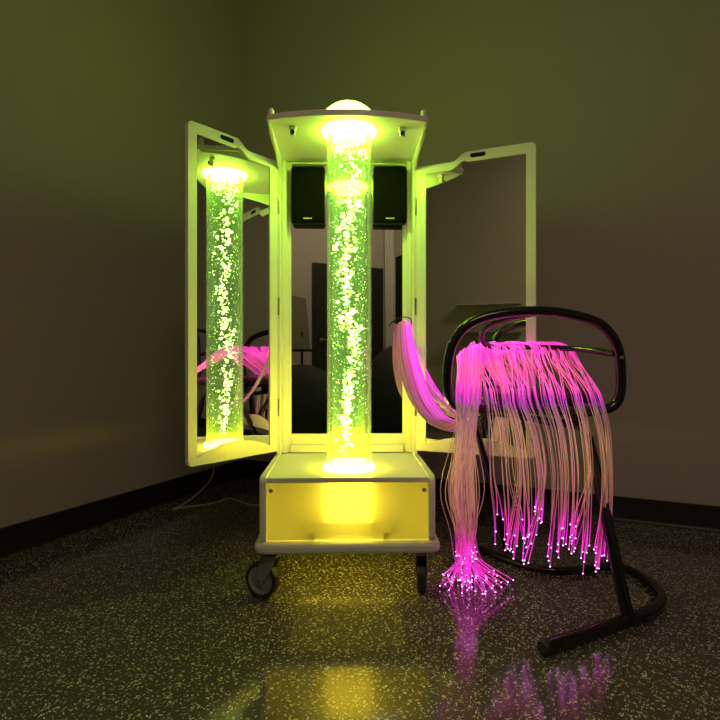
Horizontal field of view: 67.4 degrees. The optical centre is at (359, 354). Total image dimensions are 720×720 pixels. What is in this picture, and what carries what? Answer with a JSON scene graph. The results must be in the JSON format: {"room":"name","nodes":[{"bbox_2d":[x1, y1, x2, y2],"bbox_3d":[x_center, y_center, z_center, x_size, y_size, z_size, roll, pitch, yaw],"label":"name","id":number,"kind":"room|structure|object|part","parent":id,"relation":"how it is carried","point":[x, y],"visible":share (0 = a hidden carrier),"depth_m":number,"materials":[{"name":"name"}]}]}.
{"room":"sensory room","nodes":[
{"label":"sensory room","id":0,"kind":"room"},
{"bbox_2d":[0,0,242,527],"bbox_3d":[-1.964,-0.892,1.297,0.100,3.450,5.340,0,0,25],"label":"wall","id":1,"kind":"structure","parent":0,"point":[98,98],"depth_m":2.64,"materials":[{"name":"paint"}]},
{"bbox_2d":[0,460,242,558],"bbox_3d":[-1.915,0.773,1.265,0.016,0.120,5.323,0,0,25],"label":"baseboard","id":2,"kind":"structure","parent":1,"relation":"attached to","point":[22,536],"depth_m":2.67,"materials":[{"name":"black plastic"}]},
{"bbox_2d":[0,477,719,719],"bbox_3d":[0.624,0.863,0.102,5.800,0.060,5.540,0,0,25],"label":"floor","id":3,"kind":"structure","parent":0,"point":[152,613],"depth_m":1.65,"materials":[{"name":"plastic"}]},
{"bbox_2d":[172,463,258,509],"bbox_3d":[-0.551,0.665,2.848,1.242,0.344,0.450,0,0,36],"label":"power cord","id":4,"kind":"object","parent":3,"relation":"on","point":[177,507],"visible":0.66,"depth_m":3.02,"materials":[{"name":"black rubber"}]},
{"bbox_2d":[185,100,535,597],"bbox_3d":[0.025,-0.043,2.072,1.294,1.752,0.603,0,0,0],"label":"trolley","id":5,"kind":"object","parent":3,"relation":"on","point":[291,330],"visible":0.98,"depth_m":2.09,"materials":[{"name":"white laminate"}]},
{"bbox_3d":[-0.471,-0.213,2.031,0.019,1.204,0.412,0,0,39],"label":"mirror door","id":6,"kind":"part","parent":5,"relation":"part of","materials":[{"name":"white laminate"}]},
{"bbox_2d":[197,134,269,457],"bbox_3d":[-0.469,-0.210,2.028,0.002,1.146,0.338,0,0,39],"label":"mirror","id":7,"kind":"object","parent":5,"relation":"attached to","point":[233,181],"depth_m":2.02,"materials":[{"name":"clear glass"}]},
{"bbox_3d":[-0.312,-0.851,1.892,0.020,0.028,0.020,0,0,0],"label":"corner post","id":8,"kind":"part","parent":5,"relation":"part of","materials":[{"name":"white laminate"}]},
{"bbox_2d":[291,166,324,224],"bbox_3d":[-0.216,-0.665,2.256,0.138,0.235,0.054,0,0,0],"label":"loudspeaker","id":9,"kind":"object","parent":5,"relation":"attached to","point":[307,182],"visible":1,"depth_m":2.23,"materials":[{"name":"black plastic"}]},
{"bbox_2d":[291,165,401,433],"bbox_3d":[-0.055,-0.236,2.298,0.471,1.140,0.005,0,0,-2],"label":"mirror","id":10,"kind":"object","parent":5,"relation":"attached to","point":[314,288],"depth_m":2.30,"materials":[{"name":"clear glass"}]},
{"bbox_3d":[-0.055,-0.203,2.296,0.540,1.223,0.068,0,0,-2],"label":"frame","id":11,"kind":"part","parent":5,"relation":"part of","materials":[{"name":"white laminate"}]},
{"bbox_2d":[255,534,439,554],"bbox_3d":[-0.048,0.643,2.063,0.638,0.033,0.569,0,0,0],"label":"bumper","id":12,"kind":"object","parent":5,"relation":"on","point":[419,543],"depth_m":1.79,"materials":[{"name":"grey plastic"}]},
{"bbox_3d":[-0.041,0.526,1.821,0.540,0.190,0.005,0,0,-2],"label":"panel","id":13,"kind":"part","parent":5,"relation":"part of","materials":[{"name":"beige plastic"}]},
{"bbox_2d":[327,100,369,109],"bbox_3d":[-0.043,-0.878,1.975,0.224,0.083,0.224,0,0,0],"label":"dome lamp","id":14,"kind":"object","parent":5,"relation":"on","point":[346,104],"depth_m":1.89,"materials":[{"name":"white plastic"}]},
{"bbox_2d":[330,128,367,141],"bbox_3d":[-0.040,-0.808,1.972,0.138,0.010,0.138,0,0,0],"label":"light","id":15,"kind":"object","parent":5,"relation":"on","point":[337,134],"depth_m":1.97,"materials":[{"name":"white plastic"}]},
{"bbox_2d":[334,463,363,465],"bbox_3d":[-0.040,0.407,1.972,0.126,0.008,0.126,0,0,0],"label":"light","id":16,"kind":"object","parent":5,"relation":"on","point":[335,464],"depth_m":1.99,"materials":[{"name":"white plastic"}]},
{"bbox_2d":[373,166,406,224],"bbox_3d":[0.125,-0.665,2.256,0.138,0.235,0.054,0,0,0],"label":"loudspeaker","id":17,"kind":"object","parent":5,"relation":"attached to","point":[389,182],"visible":1,"depth_m":2.23,"materials":[{"name":"black plastic"}]},
{"bbox_2d":[426,153,525,449],"bbox_3d":[0.448,-0.202,2.116,0.391,1.130,0.002,0,0,23],"label":"mirror","id":18,"kind":"object","parent":5,"relation":"attached to","point":[476,203],"depth_m":2.11,"materials":[{"name":"clear glass"}]},
{"bbox_3d":[0.449,-0.205,2.120,0.465,1.188,0.019,0,0,23],"label":"mirror door","id":19,"kind":"part","parent":5,"relation":"part of","materials":[{"name":"white laminate"}]},
{"bbox_2d":[442,306,666,655],"bbox_3d":[0.644,0.336,1.842,0.727,0.995,0.773,0,0,25],"label":"chair","id":20,"kind":"object","parent":3,"relation":"on","point":[628,617],"visible":0.81,"depth_m":1.77,"materials":[{"name":"black painted metal"},{"name":"plastic"}]},
{"bbox_3d":[0.528,0.559,2.150,0.032,0.514,0.260,0,0,42],"label":"leg","id":21,"kind":"part","parent":20,"relation":"part of","materials":[{"name":"black metal"}]},
{"bbox_2d":[397,320,612,593],"bbox_3d":[0.482,0.344,1.988,0.668,0.974,0.563,0,0,0],"label":"bundle","id":22,"kind":"object","parent":20,"relation":"on","point":[469,360],"visible":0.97,"depth_m":1.74,"materials":[{"name":"pink plastic"}]},
{"bbox_3d":[0.588,0.258,1.914,0.427,0.117,0.079,0,0,38],"label":"seat frame","id":23,"kind":"part","parent":20,"relation":"part of","materials":[{"name":"black metal"}]},
{"bbox_3d":[0.635,0.144,1.925,0.410,0.042,0.250,0,0,0],"label":"seat","id":24,"kind":"part","parent":20,"relation":"part of","materials":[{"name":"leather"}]},
{"bbox_3d":[0.640,-0.071,1.902,0.425,0.157,0.242,0,0,0],"label":"rail","id":25,"kind":"part","parent":20,"relation":"part of","materials":[{"name":"black metal"}]},
{"bbox_3d":[0.792,0.544,1.728,0.043,0.548,0.204,0,0,-20],"label":"leg","id":26,"kind":"part","parent":20,"relation":"part of","materials":[{"name":"black metal"}]},
{"bbox_2d":[243,0,719,505],"bbox_3d":[1.763,-0.892,2.572,5.800,3.450,0.100,0,0,25],"label":"wall","id":27,"kind":"structure","parent":0,"point":[618,101],"depth_m":2.78,"materials":[{"name":"paint"}]},
{"bbox_2d":[243,459,719,531],"bbox_3d":[1.739,0.773,2.519,5.600,0.120,0.016,0,0,25],"label":"baseboard","id":28,"kind":"structure","parent":27,"relation":"attached to","point":[702,517],"depth_m":2.72,"materials":[{"name":"black plastic"}]}
]}

